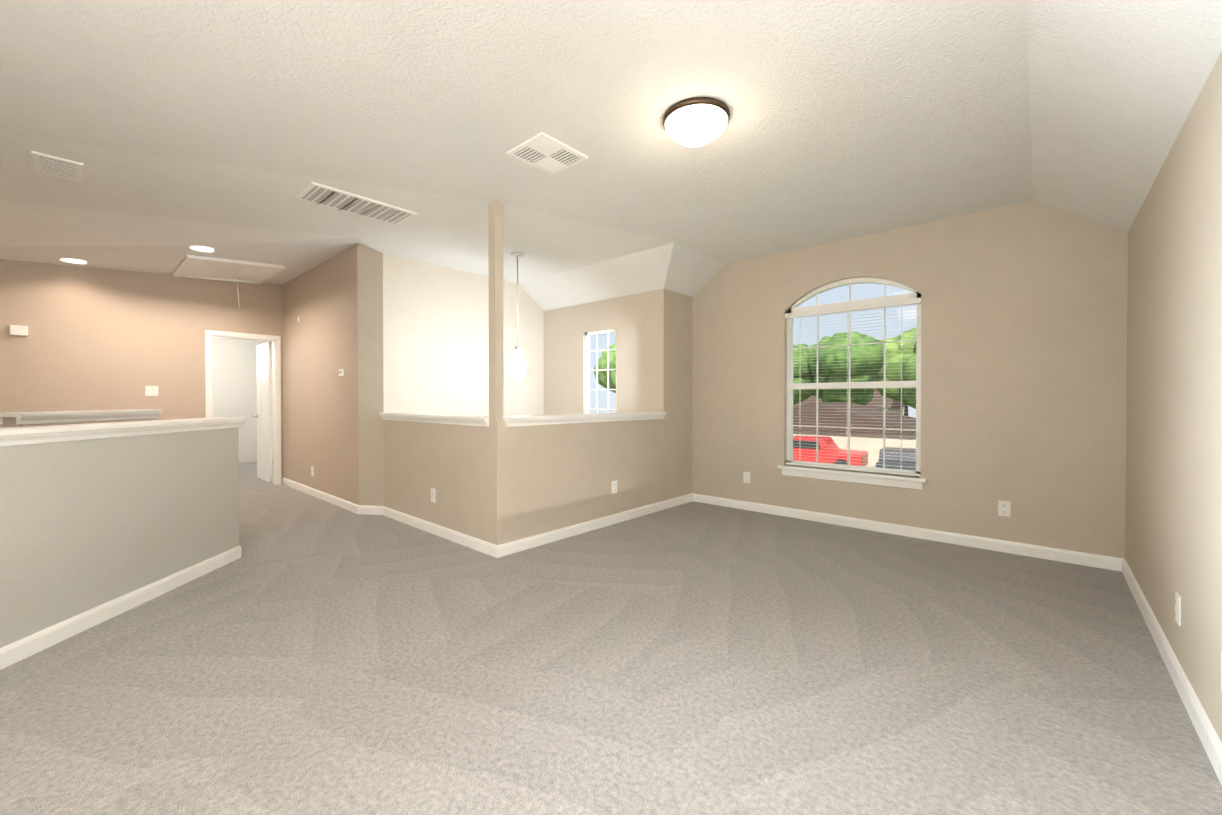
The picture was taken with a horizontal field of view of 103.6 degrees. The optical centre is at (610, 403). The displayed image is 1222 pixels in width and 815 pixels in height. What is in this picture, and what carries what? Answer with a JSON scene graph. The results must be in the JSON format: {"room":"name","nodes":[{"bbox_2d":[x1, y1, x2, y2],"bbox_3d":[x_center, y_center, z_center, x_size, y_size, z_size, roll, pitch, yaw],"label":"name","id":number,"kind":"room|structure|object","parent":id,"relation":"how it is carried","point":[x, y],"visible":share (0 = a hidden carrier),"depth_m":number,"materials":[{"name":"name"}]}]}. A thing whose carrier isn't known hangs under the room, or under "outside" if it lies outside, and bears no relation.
{"room":"empty loft room","nodes":[
{"label":"empty loft room","id":0,"kind":"room"},
{"bbox_2d":[2,417,152,427],"bbox_3d":[-3.870,0.622,3.562,0.120,1.080,0.951,0,0,-4],"label":"wall","id":1,"kind":"structure","parent":0,"point":[9,421],"depth_m":3.23,"materials":[{"name":"paint"}]},
{"bbox_2d":[0,409,161,423],"bbox_3d":[-3.870,0.090,3.557,0.198,0.075,1.021,0,0,-4],"label":"cap","id":2,"kind":"object","parent":1,"relation":"on","point":[56,417],"visible":1,"depth_m":3.41,"materials":[{"name":"white wood"}]},
{"bbox_2d":[0,427,238,647],"bbox_3d":[-2.767,0.659,2.082,0.120,1.030,3.100,0,0,-4],"label":"wall","id":3,"kind":"structure","parent":0,"point":[87,525],"depth_m":2.60,"materials":[{"name":"grey paint"}]},
{"bbox_2d":[0,545,241,669],"bbox_3d":[-2.734,1.129,2.122,2.326,0.090,2.175,0,1,42],"label":"baseboard","id":4,"kind":"structure","parent":3,"relation":"attached to","point":[26,647],"depth_m":2.59,"materials":[{"name":"white wood"}]},
{"bbox_2d":[0,417,246,445],"bbox_3d":[-2.768,0.152,2.095,0.198,0.075,3.135,0,0,-4],"label":"cap","id":5,"kind":"object","parent":3,"relation":"on","point":[10,436],"visible":1,"depth_m":2.59,"materials":[{"name":"white wood"}]},
{"bbox_2d":[0,259,282,483],"bbox_3d":[-5.797,-0.271,5.642,0.120,3.070,3.520,0,1,42],"label":"wall","id":6,"kind":"structure","parent":0,"point":[102,339],"depth_m":5.58,"materials":[{"name":"paint"}]},
{"bbox_2d":[10,325,27,335],"bbox_3d":[-6.217,-0.771,5.048,0.043,0.100,0.120,0,1,42],"label":"door chime","id":7,"kind":"object","parent":6,"relation":"attached to","point":[18,330],"visible":1,"depth_m":5.03,"materials":[{"name":"white plastic"}]},
{"bbox_2d":[145,386,157,395],"bbox_3d":[-5.554,-0.157,5.815,0.012,0.120,0.115,0,1,42],"label":"light switch","id":8,"kind":"object","parent":6,"relation":"attached to","point":[151,390],"visible":1,"depth_m":5.81,"materials":[{"name":"white plastic"}]},
{"bbox_2d":[205,330,280,484],"bbox_3d":[-4.989,0.092,6.533,0.138,2.090,0.820,0,1,42],"label":"door frame","id":9,"kind":"structure","parent":6,"relation":"attached to","point":[276,406],"depth_m":6.75,"materials":[{"name":"white wood"}]},
{"bbox_2d":[252,342,271,482],"bbox_3d":[-5.099,0.121,7.061,0.670,1.998,0.159,0,1,42],"label":"door","id":10,"kind":"structure","parent":6,"relation":"in","point":[263,415],"depth_m":6.97,"materials":[{"name":"white wood"}]},
{"bbox_2d":[0,200,379,284],"bbox_3d":[-4.532,-1.545,4.522,3.245,0.243,3.555,0,1,42],"label":"ceiling","id":11,"kind":"structure","parent":0,"point":[22,224],"depth_m":4.60,"materials":[{"name":"paint"}]},
{"bbox_2d":[60,258,86,263],"bbox_3d":[-5.745,-1.528,5.138,0.190,0.017,0.190,0,1,42],"label":"recessed light","id":12,"kind":"object","parent":11,"relation":"in","point":[76,261],"visible":0.94,"depth_m":5.14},
{"bbox_2d":[190,246,213,251],"bbox_3d":[-4.188,-1.589,4.923,0.190,0.017,0.190,0,1,42],"label":"recessed light","id":13,"kind":"object","parent":11,"relation":"in","point":[202,249],"visible":0.92,"depth_m":4.92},
{"bbox_2d":[172,254,284,301],"bbox_3d":[-4.638,-1.386,5.846,1.180,0.520,0.890,0,5,42],"label":"attic hatch","id":14,"kind":"object","parent":11,"relation":"attached to","point":[204,267],"visible":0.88,"depth_m":5.75,"materials":[{"name":"white paint"}]},
{"bbox_2d":[213,337,271,462],"bbox_3d":[-7.308,-0.297,8.796,0.100,3.070,3.600,0,1,42],"label":"wall","id":15,"kind":"structure","parent":0,"point":[234,380],"depth_m":9.04,"materials":[{"name":"paint"}]},
{"bbox_2d":[282,243,543,505],"bbox_3d":[-2.788,-0.279,6.692,2.960,3.070,2.300,0,1,42],"label":"wall","id":16,"kind":"structure","parent":0,"point":[388,333],"depth_m":5.47,"materials":[{"name":"paint"}]},
{"bbox_2d":[339,369,343,375],"bbox_3d":[-2.968,-0.343,5.292,0.090,0.070,0.025,0,1,42],"label":"light switch","id":17,"kind":"object","parent":16,"relation":"attached to","point":[341,372],"visible":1,"depth_m":5.27,"materials":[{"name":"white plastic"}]},
{"bbox_2d":[384,201,503,541],"bbox_3d":[-1.575,-0.205,4.350,1.973,2.720,0.120,0,1,42],"label":"wall","id":18,"kind":"structure","parent":0,"point":[448,463],"depth_m":4.04,"materials":[{"name":"paint"}]},
{"bbox_2d":[431,488,435,502],"bbox_3d":[-1.586,0.816,4.282,0.075,0.120,0.010,0,1,42],"label":"electrical outlet","id":19,"kind":"object","parent":18,"relation":"attached to","point":[433,495],"visible":1,"depth_m":4.27,"materials":[{"name":"white plastic"}]},
{"bbox_2d":[380,412,488,426],"bbox_3d":[-1.606,0.133,4.381,1.890,0.075,0.198,0,1,42],"label":"cap","id":20,"kind":"object","parent":18,"relation":"on","point":[473,420],"visible":0.79,"depth_m":4.18,"materials":[{"name":"white wood"}]},
{"bbox_2d":[0,0,1033,282],"bbox_3d":[-1.167,-1.536,3.335,6.100,0.001,6.280,0,1,42],"label":"ceiling","id":21,"kind":"structure","parent":0,"point":[852,118],"depth_m":2.56,"materials":[{"name":"paint"}]},
{"bbox_2d":[31,151,82,182],"bbox_3d":[-3.577,-1.526,3.112,0.370,0.016,0.210,0,1,42],"label":"ceiling vent","id":22,"kind":"object","parent":21,"relation":"in","point":[46,164],"visible":0.94,"depth_m":3.09,"materials":[{"name":"white plastic"}]},
{"bbox_2d":[296,182,416,224],"bbox_3d":[-1.953,-1.531,3.724,0.370,0.016,0.750,0,1,42],"label":"ceiling vent","id":23,"kind":"object","parent":21,"relation":"in","point":[324,195],"visible":1,"depth_m":3.67,"materials":[{"name":"white plastic"}]},
{"bbox_2d":[509,252,525,381],"bbox_3d":[-0.966,-0.885,4.974,0.180,1.330,0.180,0,1,42],"label":"pendant light","id":24,"kind":"object","parent":21,"relation":"hanging from","point":[517,367],"visible":1,"depth_m":4.93,"materials":[{"name":"white glass"}]},
{"bbox_2d":[507,132,587,174],"bbox_3d":[-0.389,-1.525,2.953,0.330,0.015,0.370,0,1,42],"label":"ceiling vent","id":25,"kind":"object","parent":21,"relation":"in","point":[547,153],"visible":0.98,"depth_m":2.93,"materials":[{"name":"white plastic"}]},
{"bbox_2d":[663,97,729,146],"bbox_3d":[0.454,-1.467,2.568,0.356,0.125,0.356,0,1,42],"label":"flush ceiling light","id":26,"kind":"object","parent":21,"relation":"attached to","point":[695,122],"visible":1,"depth_m":2.47,"materials":[{"name":"white glass"}]},
{"bbox_2d":[488,288,692,544],"bbox_3d":[0.004,1.177,4.695,0.120,5.950,2.725,0,1,42],"label":"wall","id":27,"kind":"structure","parent":0,"point":[545,478],"depth_m":4.50,"materials":[{"name":"paint"}]},
{"bbox_2d":[504,412,665,426],"bbox_3d":[-0.163,0.132,4.500,0.198,0.075,2.065,0,1,42],"label":"cap","id":28,"kind":"object","parent":27,"relation":"on","point":[528,420],"visible":0.81,"depth_m":4.25,"materials":[{"name":"white wood"}]},
{"bbox_2d":[492,493,691,557],"bbox_3d":[0.036,1.108,4.628,0.016,0.090,2.701,0,1,42],"label":"baseboard","id":29,"kind":"structure","parent":27,"relation":"attached to","point":[526,543],"depth_m":4.28,"materials":[{"name":"white wood"}]},
{"bbox_2d":[612,480,616,493],"bbox_3d":[0.034,0.803,4.629,0.010,0.120,0.075,0,1,42],"label":"electrical outlet","id":30,"kind":"object","parent":27,"relation":"attached to","point":[614,486],"visible":1,"depth_m":4.62,"materials":[{"name":"white plastic"}]},
{"bbox_2d":[518,243,673,310],"bbox_3d":[-0.157,-1.405,5.580,2.430,0.300,0.430,0,1,42],"label":"ceiling slope","id":31,"kind":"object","parent":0,"point":[637,272],"visible":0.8,"depth_m":5.50,"materials":[{"name":"paint"}]},
{"bbox_2d":[544,290,654,414],"bbox_3d":[-0.223,1.166,6.030,2.000,5.950,0.120,0,1,42],"label":"wall","id":32,"kind":"structure","parent":0,"point":[630,319],"depth_m":5.80,"materials":[{"name":"paint"}]},
{"bbox_2d":[585,329,615,413],"bbox_3d":[-0.104,-0.053,5.913,0.560,1.690,0.050,0,1,42],"label":"window","id":33,"kind":"structure","parent":32,"relation":"in","point":[588,370],"depth_m":5.97,"materials":[{"name":"white"}]},
{"bbox_2d":[0,462,1221,814],"bbox_3d":[-2.887,1.211,4.901,12.100,0.120,6.680,0,1,42],"label":"floor","id":34,"kind":"structure","parent":0,"point":[306,654],"depth_m":2.01,"materials":[{"name":"carpet"}]},
{"bbox_2d":[664,243,725,296],"bbox_3d":[0.781,-1.401,5.129,0.430,0.300,1.010,0,1,42],"label":"ceiling slope","id":35,"kind":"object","parent":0,"point":[691,273],"visible":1,"depth_m":5.17,"materials":[{"name":"paint"}]},
{"bbox_2d":[692,201,1127,558],"bbox_3d":[2.267,-0.262,4.586,3.620,3.070,0.150,0,1,42],"label":"wall","id":36,"kind":"structure","parent":0,"point":[1023,355],"depth_m":3.88,"materials":[{"name":"paint"}]},
{"bbox_2d":[743,472,749,482],"bbox_3d":[1.469,0.798,5.203,0.075,0.120,0.010,0,1,42],"label":"electrical outlet","id":37,"kind":"object","parent":36,"relation":"attached to","point":[746,477],"visible":1,"depth_m":5.20,"materials":[{"name":"white plastic"}]},
{"bbox_2d":[777,465,926,482],"bbox_3d":[2.217,0.649,4.530,1.290,0.030,0.110,0,1,42],"label":"window sill","id":38,"kind":"structure","parent":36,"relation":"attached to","point":[872,475],"depth_m":4.44,"materials":[{"name":"white wood"}]},
{"bbox_2d":[782,469,922,489],"bbox_3d":[2.215,0.699,4.528,1.230,0.070,0.018,0,1,42],"label":"apron","id":39,"kind":"object","parent":36,"relation":"attached to","point":[866,480],"visible":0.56,"depth_m":4.46,"materials":[{"name":"white wood"}]},
{"bbox_2d":[786,278,920,476],"bbox_3d":[2.279,-0.277,4.592,1.190,1.820,0.070,0,1,42],"label":"window","id":40,"kind":"structure","parent":36,"relation":"in","point":[849,385],"depth_m":4.57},
{"bbox_2d":[785,298,920,475],"bbox_3d":[2.237,-0.147,4.545,1.182,1.538,0.044,0,1,42],"label":"window blinds","id":41,"kind":"object","parent":40,"relation":"attached to","point":[901,303],"visible":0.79,"depth_m":4.49,"materials":[{"name":"white plastic"}]},
{"bbox_2d":[692,493,1119,570],"bbox_3d":[2.245,1.109,4.505,3.470,0.090,0.016,0,1,42],"label":"baseboard","id":42,"kind":"structure","parent":36,"relation":"attached to","point":[1068,556],"depth_m":4.07,"materials":[{"name":"white wood"}]},
{"bbox_2d":[998,500,1010,516],"bbox_3d":[3.078,0.820,3.761,0.075,0.120,0.010,0,1,42],"label":"electrical outlet","id":43,"kind":"object","parent":36,"relation":"attached to","point":[1004,508],"visible":1,"depth_m":3.76,"materials":[{"name":"white plastic"}]},
{"bbox_2d":[1026,0,1221,231],"bbox_3d":[1.286,-1.340,1.138,0.490,0.355,6.280,0,1,42],"label":"ceiling","id":44,"kind":"structure","parent":0,"point":[1115,87],"depth_m":2.05,"materials":[{"name":"paint"}]},
{"bbox_2d":[1125,51,1221,742],"bbox_3d":[1.525,-0.231,0.934,0.150,3.070,6.580,0,1,42],"label":"wall","id":45,"kind":"structure","parent":0,"point":[1173,527],"depth_m":2.00,"materials":[{"name":"paint"}]},
{"bbox_2d":[1120,558,1221,785],"bbox_3d":[1.473,1.139,1.012,0.016,0.090,6.250,0,1,42],"label":"baseboard","id":46,"kind":"structure","parent":45,"relation":"attached to","point":[1207,734],"depth_m":1.93,"materials":[{"name":"white wood"}]},
{"bbox_2d":[1175,592,1180,625],"bbox_3d":[2.393,0.865,2.031,0.010,0.120,0.075,0,1,42],"label":"electrical outlet","id":47,"kind":"object","parent":45,"relation":"attached to","point":[1177,608],"visible":1,"depth_m":2.02,"materials":[{"name":"white plastic"}]},
{"bbox_2d":[1221,652,1221,689],"bbox_3d":[1.919,0.849,1.502,0.010,0.120,0.075,0,1,42],"label":"electrical outlet","id":48,"kind":"object","parent":45,"relation":"attached to","point":[1221,670],"visible":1,"depth_m":1.53,"materials":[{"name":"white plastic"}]},
{"label":"outside","id":49,"kind":"structure","parent":0,"visible":0},
{"bbox_3d":[27.211,3.846,52.814,110.000,0.200,104.620,0,1,42],"label":"ground","id":50,"kind":"structure","parent":49,"visible":0},
{"bbox_2d":[593,343,615,392],"bbox_3d":[2.230,-2.090,47.951,9.491,11.754,7.183,0,1,42],"label":"tree","id":51,"kind":"object","parent":50,"relation":"on","point":[602,362],"depth_m":47.57,"materials":[{"name":"green plant"}]},
{"bbox_2d":[793,344,815,404],"bbox_3d":[16.874,-1.052,47.786,7.837,9.680,6.520,0,1,42],"label":"tree","id":52,"kind":"object","parent":50,"relation":"on","point":[802,356],"depth_m":44.65,"materials":[{"name":"green plant"}]},
{"bbox_2d":[809,336,831,398],"bbox_3d":[24.456,-1.913,53.573,7.027,11.304,8.701,0,1,42],"label":"tree","id":53,"kind":"object","parent":50,"relation":"on","point":[820,391],"depth_m":52.63,"materials":[{"name":"green plant"}]},
{"bbox_2d":[807,331,883,404],"bbox_3d":[20.814,-1.138,42.427,6.553,9.944,6.876,0,1,42],"label":"tree","id":54,"kind":"object","parent":50,"relation":"on","point":[833,374],"depth_m":40.37,"materials":[{"name":"green plant"}]},
{"bbox_2d":[793,388,903,414],"bbox_3d":[35.322,0.293,76.817,18.800,6.500,10.800,0,1,42],"label":"house","id":55,"kind":"structure","parent":50,"relation":"on","point":[897,409],"depth_m":69.54,"materials":[{"name":"brown"}]},
{"bbox_2d":[793,402,915,466],"bbox_3d":[15.713,1.905,33.975,12.800,4.000,8.800,0,1,42],"label":"house","id":56,"kind":"structure","parent":50,"relation":"on","point":[841,419],"depth_m":29.59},
{"bbox_2d":[876,327,915,415],"bbox_3d":[29.172,-1.865,47.830,7.637,11.306,6.758,0,1,42],"label":"tree","id":57,"kind":"object","parent":50,"relation":"on","point":[889,369],"depth_m":45.83,"materials":[{"name":"green plant"}]},
{"bbox_2d":[899,341,915,408],"bbox_3d":[27.372,-1.357,38.812,6.904,10.444,8.308,0,1,42],"label":"tree","id":58,"kind":"object","parent":50,"relation":"on","point":[907,401],"depth_m":38.74,"materials":[{"name":"green plant"}]},
{"bbox_3d":[13.312,3.959,26.744,8.900,0.015,5.000,0,1,42],"label":"path","id":59,"kind":"object","parent":50,"relation":"on","visible":0},
{"bbox_2d":[793,436,867,465],"bbox_3d":[11.836,2.953,28.460,5.750,1.926,2.550,0,1,36],"label":"car","id":60,"kind":"object","parent":59,"relation":"on","point":[808,443],"depth_m":27.23,"materials":[{"name":"red metal"}]},
{"bbox_2d":[875,447,915,469],"bbox_3d":[15.462,3.172,25.615,2.040,1.541,4.600,0,1,37],"label":"car","id":61,"kind":"object","parent":59,"relation":"on","point":[893,456],"depth_m":24.58,"materials":[{"name":"grey metal"}]}
]}

